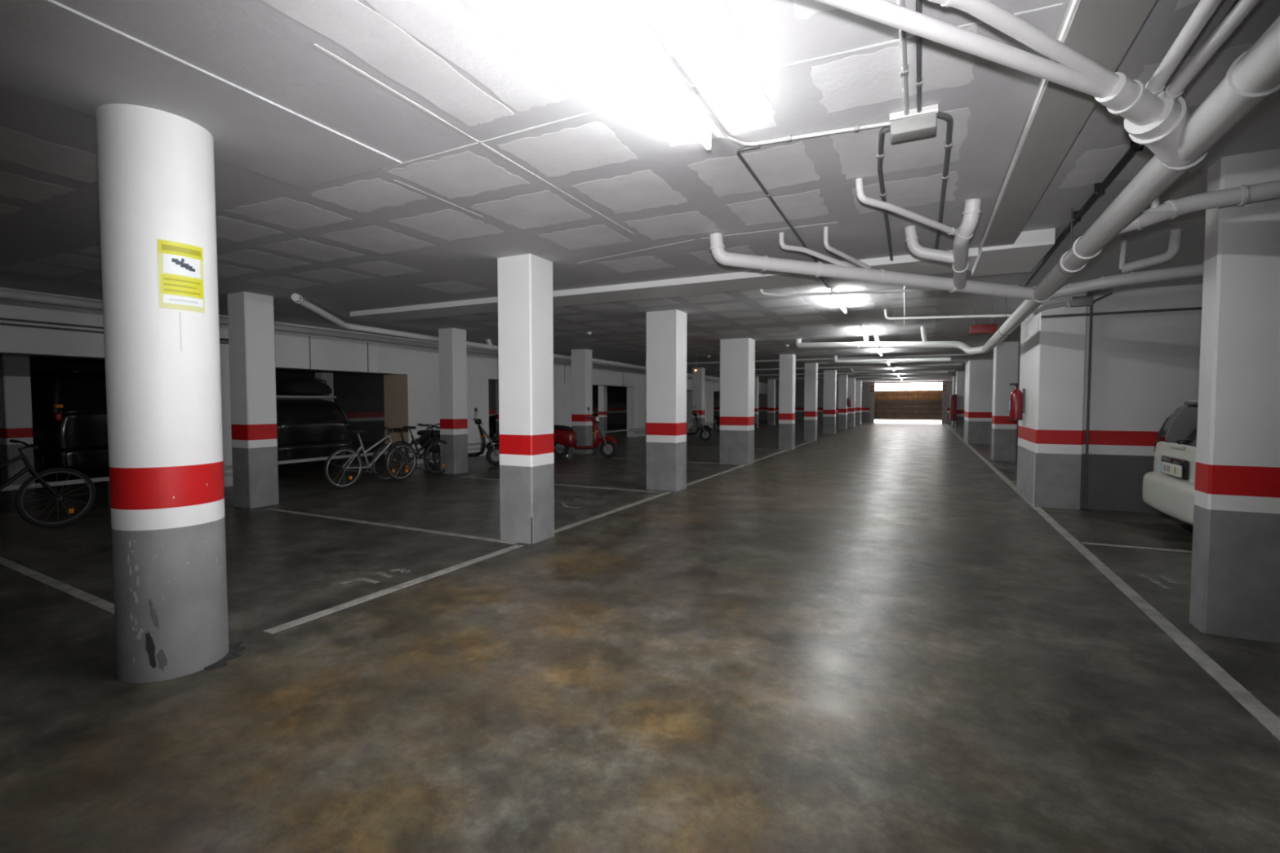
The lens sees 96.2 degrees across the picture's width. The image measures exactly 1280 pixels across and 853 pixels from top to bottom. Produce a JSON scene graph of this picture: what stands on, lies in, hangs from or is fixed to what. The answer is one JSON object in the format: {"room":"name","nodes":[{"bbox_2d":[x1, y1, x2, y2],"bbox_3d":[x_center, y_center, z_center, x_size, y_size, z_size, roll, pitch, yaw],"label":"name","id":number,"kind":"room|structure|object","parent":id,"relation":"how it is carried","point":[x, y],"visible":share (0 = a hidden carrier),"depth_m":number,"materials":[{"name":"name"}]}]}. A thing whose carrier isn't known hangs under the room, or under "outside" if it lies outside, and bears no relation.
{"room":"parking garage","nodes":[
{"label":"parking garage","id":0,"kind":"room"},
{"bbox_2d":[29,355,626,442],"bbox_3d":[-8.574,-0.959,22.529,0.200,2.740,51.400,1,3,26],"label":"wall","id":1,"kind":"structure","parent":0,"point":[361,395],"depth_m":20.02,"materials":[{"name":"grey"}]},
{"bbox_2d":[0,419,1279,852],"bbox_3d":[2.343,0.725,17.375,24.400,0.204,51.600,1,3,26],"label":"floor","id":2,"kind":"structure","parent":0,"point":[864,637],"depth_m":2.85,"materials":[{"name":"concrete"}]},
{"bbox_2d":[0,353,35,485],"bbox_3d":[-9.834,-0.396,9.023,0.300,2.740,0.300,1,3,26],"label":"square pillar","id":3,"kind":"structure","parent":2,"relation":"on","point":[15,399],"depth_m":8.94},
{"bbox_2d":[0,439,96,527],"bbox_3d":[-6.562,0.630,5.750,0.584,0.962,1.640,2,3,42],"label":"bicycle","id":4,"kind":"object","parent":2,"relation":"on","point":[36,476],"visible":1,"depth_m":6.08,"materials":[{"name":"black"}]},
{"bbox_2d":[30,368,108,481],"bbox_3d":[-11.359,-0.082,11.341,4.629,1.981,2.220,1,3,26],"label":"van","id":5,"kind":"object","parent":2,"relation":"on","point":[69,406],"visible":0.43,"depth_m":9.84,"materials":[{"name":"black"}]},
{"bbox_2d":[95,103,245,683],"bbox_3d":[-2.387,-0.143,2.947,0.523,2.740,0.453,-1,3,-24],"label":"pillar","id":6,"kind":"structure","parent":2,"relation":"on","point":[156,167],"depth_m":2.76,"materials":[{"name":"grey"}]},
{"bbox_2d":[156,239,204,313],"bbox_3d":[-2.230,-0.730,2.799,0.025,0.325,0.187,1,3,30],"label":"notice","id":7,"kind":"object","parent":6,"relation":"attached to","point":[180,264],"visible":1,"depth_m":2.78,"materials":[{"name":"yellow"}]},
{"bbox_2d":[220,364,232,486],"bbox_3d":[-6.935,-0.023,9.448,0.750,1.960,0.320,1,3,26],"label":"wall pier","id":8,"kind":"object","parent":2,"relation":"on","point":[224,369],"visible":0.1,"depth_m":9.21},
{"bbox_2d":[227,292,279,508],"bbox_3d":[-5.055,-0.333,7.508,0.380,2.740,0.370,1,3,26],"label":"square pillar","id":9,"kind":"structure","parent":2,"relation":"on","point":[251,316],"depth_m":7.37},
{"bbox_2d":[275,399,351,466],"bbox_3d":[-8.303,0.150,12.140,4.529,1.451,2.120,1,3,26],"label":"parked car","id":10,"kind":"object","parent":2,"relation":"on","point":[306,428],"visible":0.33,"depth_m":11.15,"materials":[{"name":"black"}]},
{"bbox_2d":[275,375,336,398],"bbox_3d":[-7.133,-0.813,11.807,1.385,0.462,1.320,1,3,26],"label":"box","id":11,"kind":"object","parent":10,"relation":"on","point":[286,386],"visible":0.7,"depth_m":11.40,"materials":[{"name":"black"}]},
{"bbox_2d":[315,370,333,402],"bbox_3d":[-8.008,-0.628,14.581,0.300,2.740,0.300,1,3,26],"label":"square pillar","id":12,"kind":"structure","parent":2,"relation":"on","point":[327,376],"depth_m":14.47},
{"bbox_2d":[0,421,716,507],"bbox_3d":[-2.900,0.508,15.362,0.115,0.405,35.000,1,3,26],"label":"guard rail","id":13,"kind":"object","parent":2,"relation":"on","point":[228,467],"visible":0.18,"depth_m":8.62,"materials":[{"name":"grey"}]},
{"bbox_2d":[324,425,417,488],"bbox_3d":[-4.411,0.477,9.485,0.586,0.957,1.644,2,3,45],"label":"bicycle","id":14,"kind":"object","parent":2,"relation":"on","point":[361,467],"visible":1,"depth_m":9.30,"materials":[{"name":"silver metal"}]},
{"bbox_2d":[370,423,446,480],"bbox_3d":[-4.084,0.438,10.354,1.640,0.962,0.584,-2,3,-42],"label":"bicycle","id":15,"kind":"object","parent":2,"relation":"on","point":[433,443],"visible":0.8,"depth_m":10.24,"materials":[{"name":"black"}]},
{"bbox_2d":[386,422,440,475],"bbox_3d":[-4.127,0.409,11.045,0.584,0.962,1.640,0,2,10],"label":"bicycle","id":16,"kind":"object","parent":2,"relation":"on","point":[420,456],"visible":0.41,"depth_m":10.89,"materials":[{"name":"black"}]},
{"bbox_2d":[383,374,488,464],"bbox_3d":[-4.797,-0.205,13.809,0.762,1.960,2.600,1,3,26],"label":"wall pier","id":17,"kind":"object","parent":2,"relation":"on","point":[410,400],"visible":0.49,"depth_m":12.78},
{"bbox_2d":[438,328,467,474],"bbox_3d":[-3.580,-0.479,11.014,0.370,2.740,0.370,1,3,26],"label":"square pillar","id":18,"kind":"structure","parent":2,"relation":"on","point":[451,341],"depth_m":10.87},
{"bbox_2d":[415,407,499,467],"bbox_3d":[-3.717,0.226,12.014,1.841,1.241,0.700,-1,3,-19],"label":"motor scooter","id":19,"kind":"object","parent":2,"relation":"on","point":[492,455],"visible":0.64,"depth_m":12.02,"materials":[{"name":"black metal"}]},
{"bbox_2d":[488,414,496,438],"bbox_3d":[-4.117,-0.270,21.271,4.129,1.531,2.070,1,3,26],"label":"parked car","id":20,"kind":"object","parent":2,"relation":"on","point":[492,419],"visible":0.09,"depth_m":20.97,"materials":[{"name":"black"}]},
{"bbox_2d":[495,380,498,439],"bbox_3d":[-4.700,-0.834,19.527,0.300,2.740,0.300,1,3,26],"label":"square pillar","id":21,"kind":"structure","parent":2,"relation":"on","point":[496,381],"depth_m":19.43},
{"bbox_2d":[497,253,554,544],"bbox_3d":[-1.123,-0.256,5.670,0.402,2.740,0.386,1,3,26],"label":"square pillar","id":22,"kind":"structure","parent":2,"relation":"on","point":[525,282],"depth_m":5.52,"materials":[{"name":"grey"}]},
{"bbox_2d":[553,382,571,442],"bbox_3d":[-2.822,-0.373,17.849,0.762,1.960,1.600,1,3,26],"label":"wall pier","id":23,"kind":"object","parent":2,"relation":"on","point":[562,391],"visible":0.19,"depth_m":17.82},
{"bbox_2d":[571,349,592,453],"bbox_3d":[-1.540,-0.655,15.233,0.450,2.740,0.350,1,3,26],"label":"square pillar","id":24,"kind":"structure","parent":2,"relation":"on","point":[581,359],"depth_m":15.08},
{"bbox_2d":[553,406,617,457],"bbox_3d":[-1.432,0.138,14.110,1.841,1.241,0.700,1,2,14],"label":"motor scooter","id":25,"kind":"object","parent":2,"relation":"on","point":[564,437],"visible":0.94,"depth_m":14.03,"materials":[{"name":"red metal"}]},
{"bbox_2d":[598,385,607,431],"bbox_3d":[-1.672,-1.092,25.722,0.300,2.740,0.300,1,3,26],"label":"square pillar","id":26,"kind":"structure","parent":2,"relation":"on","point":[602,390],"depth_m":25.61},
{"bbox_2d":[626,386,645,437],"bbox_3d":[0.144,-0.607,23.462,0.362,1.960,2.300,1,3,26],"label":"wall pier","id":27,"kind":"object","parent":2,"relation":"on","point":[636,396],"visible":0.57,"depth_m":22.51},
{"bbox_2d":[645,309,686,491],"bbox_3d":[0.413,-0.393,8.949,0.520,2.740,0.420,1,3,26],"label":"square pillar","id":28,"kind":"structure","parent":2,"relation":"on","point":[666,330],"depth_m":8.77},
{"bbox_2d":[692,367,705,435],"bbox_3d":[2.373,-0.986,23.181,0.400,2.740,0.380,1,3,26],"label":"square pillar","id":29,"kind":"structure","parent":2,"relation":"on","point":[698,376],"depth_m":23.02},
{"bbox_2d":[686,405,711,440],"bbox_3d":[1.624,-0.116,20.218,1.841,1.241,0.700,0,2,-3],"label":"motor scooter","id":30,"kind":"object","parent":2,"relation":"on","point":[705,433],"visible":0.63,"depth_m":20.21,"materials":[{"name":"black metal"}]},
{"bbox_2d":[687,391,713,429],"bbox_3d":[3.190,-0.886,30.149,0.762,1.960,2.000,1,3,26],"label":"wall pier","id":31,"kind":"object","parent":2,"relation":"on","point":[708,405],"visible":0.38,"depth_m":29.87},
{"bbox_2d":[714,415,757,433],"bbox_3d":[4.087,-0.296,24.520,1.841,1.241,0.700,0,2,3],"label":"motor scooter","id":32,"kind":"object","parent":2,"relation":"on","point":[716,416],"visible":0.12,"depth_m":24.45,"materials":[{"name":"black metal"}]},
{"bbox_2d":[719,337,755,464],"bbox_3d":[2.166,-0.553,12.786,0.660,2.740,0.500,1,3,26],"label":"square pillar","id":33,"kind":"structure","parent":2,"relation":"on","point":[737,356],"depth_m":12.57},
{"bbox_2d":[754,376,759,427],"bbox_3d":[6.147,-1.308,30.902,0.400,2.740,0.380,1,3,26],"label":"square pillar","id":34,"kind":"structure","parent":2,"relation":"on","point":[757,378],"depth_m":30.69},
{"bbox_2d":[767,379,775,425],"bbox_3d":[7.902,-1.457,34.493,0.400,2.740,0.380,1,3,26],"label":"square pillar","id":35,"kind":"structure","parent":2,"relation":"on","point":[771,383],"depth_m":34.33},
{"bbox_2d":[777,354,795,449],"bbox_3d":[4.293,-0.718,16.751,0.400,2.740,0.400,1,3,26],"label":"square pillar","id":36,"kind":"structure","parent":2,"relation":"on","point":[787,364],"depth_m":16.58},
{"bbox_2d":[804,362,817,440],"bbox_3d":[6.071,-0.870,20.387,0.400,2.740,0.400,1,3,26],"label":"square pillar","id":37,"kind":"structure","parent":2,"relation":"on","point":[811,375],"depth_m":20.21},
{"bbox_2d":[822,370,836,434],"bbox_3d":[8.264,-1.061,24.988,0.500,2.740,0.400,1,3,26],"label":"square pillar","id":38,"kind":"structure","parent":2,"relation":"on","point":[829,397],"depth_m":24.81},
{"bbox_2d":[837,374,848,429],"bbox_3d":[10.152,-1.217,28.737,0.400,2.740,0.400,1,3,26],"label":"square pillar","id":39,"kind":"structure","parent":2,"relation":"on","point":[842,379],"depth_m":28.56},
{"bbox_2d":[847,377,855,426],"bbox_3d":[11.819,-1.359,32.148,0.400,2.740,0.400,1,3,26],"label":"square pillar","id":40,"kind":"structure","parent":2,"relation":"on","point":[851,381],"depth_m":31.96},
{"bbox_2d":[854,380,862,424],"bbox_3d":[13.531,-1.505,35.650,0.400,2.740,0.400,1,3,26],"label":"square pillar","id":41,"kind":"structure","parent":2,"relation":"on","point":[859,383],"depth_m":35.47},
{"bbox_2d":[951,376,955,427],"bbox_3d":[17.064,-1.306,30.868,0.450,2.740,0.500,1,3,26],"label":"square pillar","id":42,"kind":"structure","parent":2,"relation":"on","point":[953,377],"depth_m":30.69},
{"bbox_2d":[955,370,965,433],"bbox_3d":[14.373,-1.083,25.510,0.580,2.740,0.500,1,3,26],"label":"square pillar","id":43,"kind":"structure","parent":2,"relation":"on","point":[960,375],"depth_m":25.34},
{"bbox_2d":[949,394,956,421],"bbox_3d":[13.854,-0.833,25.384,0.232,1.150,0.600,1,3,26],"label":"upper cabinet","id":44,"kind":"object","parent":43,"relation":"attached to","point":[953,416],"visible":1,"depth_m":25.12,"materials":[{"name":"red"}]},
{"bbox_2d":[964,359,993,444],"bbox_3d":[11.791,-0.830,19.431,1.280,2.740,1.900,1,3,26],"label":"pier","id":45,"kind":"object","parent":2,"relation":"on","point":[979,375],"visible":0.58,"depth_m":18.73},
{"bbox_2d":[991,341,1019,461],"bbox_3d":[8.551,-0.581,13.451,0.450,2.740,0.500,1,3,26],"label":"square pillar","id":46,"kind":"structure","parent":2,"relation":"on","point":[1006,354],"depth_m":13.24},
{"bbox_2d":[1016,291,1088,510],"bbox_3d":[5.670,-0.352,7.973,0.495,2.740,1.560,1,3,26],"label":"pier","id":47,"kind":"object","parent":2,"relation":"on","point":[1052,362],"visible":0.95,"depth_m":7.31,"materials":[{"name":"grey"}]},
{"bbox_2d":[1008,382,1025,420],"bbox_3d":[5.439,-0.361,8.301,0.188,0.530,0.175,-1,2,-14],"label":"fire extinguisher","id":48,"kind":"object","parent":47,"relation":"attached to","point":[1017,397],"visible":1,"depth_m":8.24,"materials":[{"name":"red"}]},
{"bbox_2d":[1031,301,1066,315],"bbox_3d":[5.117,-1.473,7.185,0.393,0.174,0.074,0,2,7],"label":"drain pipe","id":49,"kind":"object","parent":47,"relation":"attached to","point":[1041,308],"visible":0.93,"depth_m":7.16,"materials":[{"name":"plastic"}]},
{"bbox_2d":[1065,295,1093,307],"bbox_3d":[5.445,-1.548,7.115,0.270,0.120,0.070,1,3,26],"label":"junction box","id":50,"kind":"object","parent":47,"relation":"attached to","point":[1077,301],"visible":1,"depth_m":7.08,"materials":[{"name":"grey"}]},
{"bbox_2d":[1040,306,1201,318],"bbox_3d":[7.285,-1.351,6.252,4.840,0.030,0.032,1,3,26],"label":"conduit","id":51,"kind":"object","parent":47,"relation":"attached to","point":[1193,308],"visible":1,"depth_m":6.94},
{"bbox_2d":[1142,400,1198,525],"bbox_3d":[7.208,0.459,4.961,4.129,1.431,2.040,1,3,26],"label":"parked car","id":52,"kind":"object","parent":2,"relation":"on","point":[1169,489],"visible":0.4,"depth_m":5.82,"materials":[{"name":"white"}]},
{"bbox_2d":[1189,148,1279,643],"bbox_3d":[3.763,-0.153,3.189,0.940,2.740,0.200,1,3,26],"label":"pier","id":53,"kind":"object","parent":2,"relation":"on","point":[1235,589],"visible":1,"depth_m":3.26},
{"bbox_2d":[0,0,1279,394],"bbox_3d":[2.343,-1.871,17.267,24.400,1.080,51.600,1,3,26],"label":"ceiling","id":54,"kind":"structure","parent":0,"point":[376,162],"depth_m":3.25,"materials":[{"name":"white"}]},
{"bbox_2d":[0,322,228,344],"bbox_3d":[-9.055,-1.124,4.157,0.028,0.027,11.600,1,3,26],"label":"conduit","id":55,"kind":"object","parent":54,"relation":"attached to","point":[1,323],"visible":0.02,"depth_m":7.34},
{"bbox_2d":[0,317,228,339],"bbox_3d":[-9.055,-1.184,4.154,0.028,0.027,11.600,1,3,26],"label":"conduit","id":56,"kind":"object","parent":54,"relation":"attached to","point":[1,318],"visible":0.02,"depth_m":7.33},
{"bbox_2d":[0,288,719,381],"bbox_3d":[-3.051,-1.860,15.337,0.128,0.208,35.000,1,3,26],"label":"drain pipe","id":57,"kind":"object","parent":54,"relation":"attached to","point":[4,294],"visible":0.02,"depth_m":9.77,"materials":[{"name":"plastic"}]},
{"bbox_2d":[291,293,497,350],"bbox_3d":[-3.936,-1.721,10.769,1.011,0.242,6.961,1,2,15],"label":"drain pipe","id":58,"kind":"object","parent":54,"relation":"attached to","point":[298,299],"visible":0.9,"depth_m":9.66,"materials":[{"name":"white"}]},
{"bbox_2d":[485,338,571,359],"bbox_3d":[-2.425,-1.894,14.505,0.101,0.255,4.342,1,3,25],"label":"drain pipe","id":59,"kind":"object","parent":54,"relation":"attached to","point":[488,340],"visible":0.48,"depth_m":15.05,"materials":[{"name":"white"}]},
{"bbox_2d":[592,358,645,369],"bbox_3d":[-0.181,-2.026,19.329,0.110,0.168,5.901,1,3,26],"label":"drain pipe","id":60,"kind":"object","parent":54,"relation":"attached to","point":[594,360],"visible":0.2,"depth_m":18.15,"materials":[{"name":"white"}]},
{"bbox_2d":[581,0,711,151],"bbox_3d":[0.031,-1.438,2.284,0.028,0.096,1.495,1,3,26],"label":"lamp","id":61,"kind":"object","parent":54,"relation":"attached to","point":[608,8],"visible":1,"depth_m":2.27,"materials":[{"name":"white"}]},
{"bbox_2d":[617,0,890,146],"bbox_3d":[0.011,-1.458,1.961,0.722,0.026,2.967,2,3,42],"label":"conduit","id":62,"kind":"object","parent":54,"relation":"attached to","point":[855,128],"visible":0.94,"depth_m":2.81,"materials":[{"name":"grey"}]},
{"bbox_2d":[736,145,835,288],"bbox_3d":[1.436,-1.539,5.019,0.138,0.115,4.213,1,3,24],"label":"conduit","id":63,"kind":"object","parent":54,"relation":"attached to","point":[767,194],"visible":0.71,"depth_m":3.74,"materials":[{"name":"grey"}]},
{"bbox_2d":[830,288,846,313],"bbox_3d":[2.655,-1.662,7.652,0.028,0.096,1.495,1,3,26],"label":"lamp","id":64,"kind":"object","parent":54,"relation":"attached to","point":[835,297],"visible":0.9,"depth_m":7.60,"materials":[{"name":"white"}]},
{"bbox_2d":[709,232,1036,301],"bbox_3d":[2.090,-1.361,4.958,3.055,0.486,0.131,0,2,-7],"label":"drain pipe","id":65,"kind":"object","parent":54,"relation":"attached to","point":[817,269],"visible":0.94,"depth_m":4.89,"materials":[{"name":"plastic"}]},
{"bbox_2d":[778,232,854,266],"bbox_3d":[1.489,-1.461,4.820,0.725,0.262,0.049,-1,2,-17],"label":"drain pipe","id":66,"kind":"object","parent":65,"relation":"attached to","point":[781,235],"visible":0.94,"depth_m":4.78,"materials":[{"name":"plastic"}]},
{"bbox_2d":[823,226,871,268],"bbox_3d":[1.720,-1.464,4.747,0.644,0.250,0.036,-2,3,-37],"label":"drain pipe","id":67,"kind":"object","parent":65,"relation":"attached to","point":[826,244],"visible":0.97,"depth_m":4.65,"materials":[{"name":"plastic"}]},
{"bbox_2d":[951,198,981,290],"bbox_3d":[2.523,-1.378,4.492,0.159,0.417,1.282,1,3,26],"label":"drain pipe","id":68,"kind":"object","parent":65,"relation":"attached to","point":[971,212],"visible":0.98,"depth_m":4.07,"materials":[{"name":"plastic"}]},
{"bbox_2d":[904,226,954,263],"bbox_3d":[2.281,-1.427,4.513,0.374,0.317,0.097,1,3,19],"label":"drain pipe","id":69,"kind":"object","parent":68,"relation":"attached to","point":[914,247],"visible":0.97,"depth_m":4.50,"materials":[{"name":"plastic"}]},
{"bbox_2d":[876,125,893,261],"bbox_3d":[1.792,-1.542,4.163,0.096,0.052,2.837,1,3,24],"label":"conduit","id":70,"kind":"object","parent":54,"relation":"attached to","point":[880,153],"visible":0.93,"depth_m":3.49,"materials":[{"name":"grey"}]},
{"bbox_2d":[760,284,1017,297],"bbox_3d":[2.614,-1.537,6.307,2.591,0.239,0.118,1,3,23],"label":"drain pipe","id":71,"kind":"object","parent":54,"relation":"attached to","point":[762,292],"visible":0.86,"depth_m":6.43,"materials":[{"name":"white"}]},
{"bbox_2d":[795,338,983,354],"bbox_3d":[4.670,-1.560,11.035,0.415,0.580,3.985,-2,3,-34],"label":"drain pipe","id":72,"kind":"object","parent":54,"relation":"attached to","point":[963,346],"visible":0.97,"depth_m":10.80,"materials":[{"name":"white"}]},
{"bbox_2d":[920,325,927,342],"bbox_3d":[5.173,-1.654,10.437,0.137,0.353,0.080,1,3,26],"label":"drain pipe","id":73,"kind":"object","parent":72,"relation":"attached to","point":[924,339],"visible":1,"depth_m":10.41,"materials":[{"name":"white"}]},
{"bbox_2d":[833,355,951,363],"bbox_3d":[7.029,-1.921,16.204,3.111,0.290,0.099,2,3,37],"label":"drain pipe","id":74,"kind":"object","parent":54,"relation":"attached to","point":[835,357],"visible":1,"depth_m":16.12,"materials":[{"name":"white"}]},
{"bbox_2d":[849,368,947,373],"bbox_3d":[10.064,-2.199,22.514,3.594,0.318,0.116,2,3,36],"label":"drain pipe","id":75,"kind":"object","parent":54,"relation":"attached to","point":[851,370],"visible":0.95,"depth_m":22.43,"materials":[{"name":"white"}]},
{"bbox_2d":[897,0,909,115],"bbox_3d":[0.380,-1.414,0.914,0.031,0.031,4.080,1,3,26],"label":"conduit","id":76,"kind":"object","parent":54,"relation":"attached to","point":[903,43],"visible":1,"depth_m":2.34,"materials":[{"name":"grey"}]},
{"bbox_2d":[903,285,906,327],"bbox_3d":[3.875,-1.711,8.394,0.024,0.024,4.201,1,3,25],"label":"drain pipe","id":77,"kind":"object","parent":54,"relation":"attached to","point":[904,286],"visible":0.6,"depth_m":7.97,"materials":[{"name":"white"}]},
{"bbox_2d":[855,177,957,235],"bbox_3d":[1.769,-1.433,3.767,0.929,0.234,0.066,-1,3,-26],"label":"drain pipe","id":78,"kind":"object","parent":54,"relation":"attached to","point":[860,194],"visible":1,"depth_m":3.69,"materials":[{"name":"plastic"}]},
{"bbox_2d":[888,103,938,142],"bbox_3d":[1.318,-1.457,2.765,0.214,0.102,0.110,1,3,26],"label":"junction box","id":79,"kind":"object","parent":54,"relation":"attached to","point":[915,125],"visible":1,"depth_m":2.73,"materials":[{"name":"grey"}]},
{"bbox_2d":[915,0,922,112],"bbox_3d":[0.429,-1.413,0.890,0.026,0.026,4.080,1,3,26],"label":"conduit","id":80,"kind":"object","parent":54,"relation":"attached to","point":[918,2],"visible":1,"depth_m":2.33,"materials":[{"name":"grey"}]},
{"bbox_2d":[934,111,953,248],"bbox_3d":[2.066,-1.535,4.000,0.108,0.052,2.890,1,3,26],"label":"conduit","id":81,"kind":"object","parent":54,"relation":"attached to","point":[948,117],"visible":0.89,"depth_m":3.26,"materials":[{"name":"grey"}]},
{"bbox_2d":[884,309,1011,319],"bbox_3d":[4.378,-1.612,8.126,1.725,0.240,0.038,1,3,31],"label":"drain pipe","id":82,"kind":"object","parent":54,"relation":"attached to","point":[885,310],"visible":0.85,"depth_m":8.14,"materials":[{"name":"white"}]},
{"bbox_2d":[969,304,997,334],"bbox_3d":[4.894,-1.527,8.176,0.330,0.410,0.090,1,3,26],"label":"sign box","id":83,"kind":"object","parent":54,"relation":"hanging from","point":[983,328],"visible":0.8,"depth_m":8.14,"materials":[{"name":"red"}]},
{"bbox_2d":[927,0,1119,87],"bbox_3d":[1.336,-1.341,1.922,1.090,0.260,0.072,-1,3,-22],"label":"drain pipe","id":84,"kind":"object","parent":54,"relation":"attached to","point":[988,12],"visible":0.84,"depth_m":1.88,"materials":[{"name":"plastic"}]},
{"bbox_2d":[1057,208,1078,274],"bbox_3d":[3.092,-1.328,4.114,0.146,0.469,0.012,1,3,26],"label":"hanger","id":85,"kind":"object","parent":54,"relation":"hanging from","point":[1072,209],"visible":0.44,"depth_m":4.11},
{"bbox_2d":[1093,182,1105,195],"bbox_3d":[2.913,-1.506,3.637,0.052,0.074,0.024,1,3,26],"label":"clamp","id":86,"kind":"object","parent":54,"relation":"attached to","point":[1096,185],"visible":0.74,"depth_m":3.63,"materials":[{"name":"black"}]},
{"bbox_2d":[1022,0,1239,286],"bbox_3d":[2.977,-1.498,3.773,0.076,0.038,6.502,1,3,27],"label":"conduit","id":87,"kind":"object","parent":54,"relation":"attached to","point":[1127,156],"visible":0.42,"depth_m":3.76,"materials":[{"name":"black"}]},
{"bbox_2d":[1129,138,1143,152],"bbox_3d":[2.606,-1.480,3.009,0.052,0.074,0.024,1,3,26],"label":"clamp","id":88,"kind":"object","parent":87,"relation":"on","point":[1141,148],"visible":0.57,"depth_m":3.01,"materials":[{"name":"black"}]},
{"bbox_2d":[1121,229,1182,272],"bbox_3d":[4.198,-1.436,4.715,0.374,0.307,0.072,1,3,29],"label":"drain pipe","id":89,"kind":"object","parent":54,"relation":"attached to","point":[1175,240],"visible":1,"depth_m":4.66,"materials":[{"name":"plastic"}]},
{"bbox_3d":[1.819,-1.251,1.509,0.146,0.407,0.012,1,3,26],"label":"hanger","id":90,"kind":"object","parent":54,"relation":"hanging from","visible":0},
{"bbox_2d":[982,15,1279,353],"bbox_3d":[2.379,-1.141,2.660,0.160,0.457,14.953,1,3,26],"label":"drain pipe","id":91,"kind":"object","parent":90,"relation":"hanging from","point":[1254,75],"visible":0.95,"depth_m":2.27,"materials":[{"name":"plastic"}]},
{"bbox_2d":[1048,262,1204,299],"bbox_3d":[4.585,-1.253,4.623,2.266,0.280,0.180,1,3,29],"label":"drain pipe","id":92,"kind":"object","parent":91,"relation":"on","point":[1131,278],"visible":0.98,"depth_m":4.80,"materials":[{"name":"plastic"}]},
{"bbox_2d":[1119,235,1127,269],"bbox_3d":[4.056,-1.457,4.818,0.045,0.271,0.036,1,3,26],"label":"drain pipe","id":93,"kind":"object","parent":92,"relation":"attached to","point":[1123,242],"visible":1,"depth_m":4.81,"materials":[{"name":"plastic"}]},
{"bbox_2d":[1124,90,1191,166],"bbox_3d":[2.093,-1.172,2.273,0.340,0.225,0.181,-1,3,-26],"label":"drain pipe","id":94,"kind":"object","parent":91,"relation":"on","point":[1162,136],"visible":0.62,"depth_m":2.21,"materials":[{"name":"plastic"}]},
{"bbox_2d":[1094,71,1164,126],"bbox_3d":[1.858,-1.218,2.160,0.326,0.142,0.116,-1,3,-24],"label":"drain pipe","id":95,"kind":"object","parent":94,"relation":"attached to","point":[1130,99],"visible":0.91,"depth_m":2.12,"materials":[{"name":"plastic"}]},
{"bbox_2d":[814,0,1113,98],"bbox_3d":[0.897,-1.249,1.801,1.770,0.108,0.062,-1,3,-20],"label":"drain pipe","id":96,"kind":"object","parent":95,"relation":"attached to","point":[887,13],"visible":0.89,"depth_m":1.84,"materials":[{"name":"plastic"}]},
{"bbox_2d":[1145,0,1222,96],"bbox_3d":[1.621,-1.300,1.407,0.067,0.191,1.650,1,3,22],"label":"drain pipe","id":97,"kind":"object","parent":95,"relation":"attached to","point":[1205,9],"visible":0.86,"depth_m":1.94,"materials":[{"name":"plastic"}]},
{"bbox_2d":[1162,0,1260,99],"bbox_3d":[1.710,-1.270,1.398,0.080,0.167,1.710,1,3,22],"label":"drain pipe","id":98,"kind":"object","parent":95,"relation":"attached to","point":[1242,8],"visible":0.93,"depth_m":1.92,"materials":[{"name":"plastic"}]},
{"bbox_2d":[1118,179,1279,234],"bbox_3d":[3.579,-1.234,2.909,1.971,0.289,0.155,1,3,26],"label":"drain pipe","id":99,"kind":"object","parent":91,"relation":"attached to","point":[1242,194],"visible":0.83,"depth_m":3.13,"materials":[{"name":"plastic"}]},
{"bbox_2d":[1151,195,1159,208],"bbox_3d":[2.890,-1.370,3.208,0.045,0.311,0.036,1,3,26],"label":"drain pipe","id":100,"kind":"object","parent":99,"relation":"attached to","point":[1155,203],"visible":0.29,"depth_m":3.20,"materials":[{"name":"plastic"}]},
{"bbox_2d":[686,382,870,422],"bbox_3d":[9.231,-1.784,42.334,14.400,2.740,0.250,1,3,26],"label":"wall","id":101,"kind":"structure","parent":0,"point":[799,387],"depth_m":41.09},
{"bbox_2d":[870,381,947,383],"bbox_3d":[17.790,-2.939,38.103,4.650,0.080,0.250,1,3,26],"label":"lintel","id":102,"kind":"object","parent":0,"point":[906,381],"visible":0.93,"depth_m":37.85,"materials":[{"name":"paint"}]},
{"bbox_2d":[869,382,947,423],"bbox_3d":[17.766,-1.568,38.111,4.650,2.660,0.140,1,3,26],"label":"door","id":103,"kind":"structure","parent":102,"relation":"attached to","point":[916,405],"depth_m":38.06,"materials":[{"name":"wood"}]},
{"bbox_2d":[946,379,1019,424],"bbox_3d":[22.103,-1.522,36.054,4.950,2.740,0.250,1,3,26],"label":"wall","id":104,"kind":"structure","parent":0,"point":[949,383],"depth_m":36.97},
{"bbox_2d":[1080,284,1203,514],"bbox_3d":[7.732,-0.283,6.323,4.660,2.740,0.160,1,3,26],"label":"wall","id":105,"kind":"structure","parent":0,"point":[1145,366],"depth_m":7.05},
{"bbox_2d":[1084,292,1112,509],"bbox_3d":[5.730,-0.305,7.178,0.219,2.712,0.028,1,3,26],"label":"conduit","id":106,"kind":"object","parent":105,"relation":"attached to","point":[1110,293],"visible":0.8,"depth_m":7.21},
{"label":"outside","id":107,"kind":"structure","parent":0,"visible":0},
{"bbox_2d":[874,419,941,422],"bbox_3d":[20.895,-0.396,44.572,16.650,0.180,13.600,1,3,26],"label":"ground","id":108,"kind":"structure","parent":107,"point":[875,420],"depth_m":41.38,"materials":[{"name":"grey"}]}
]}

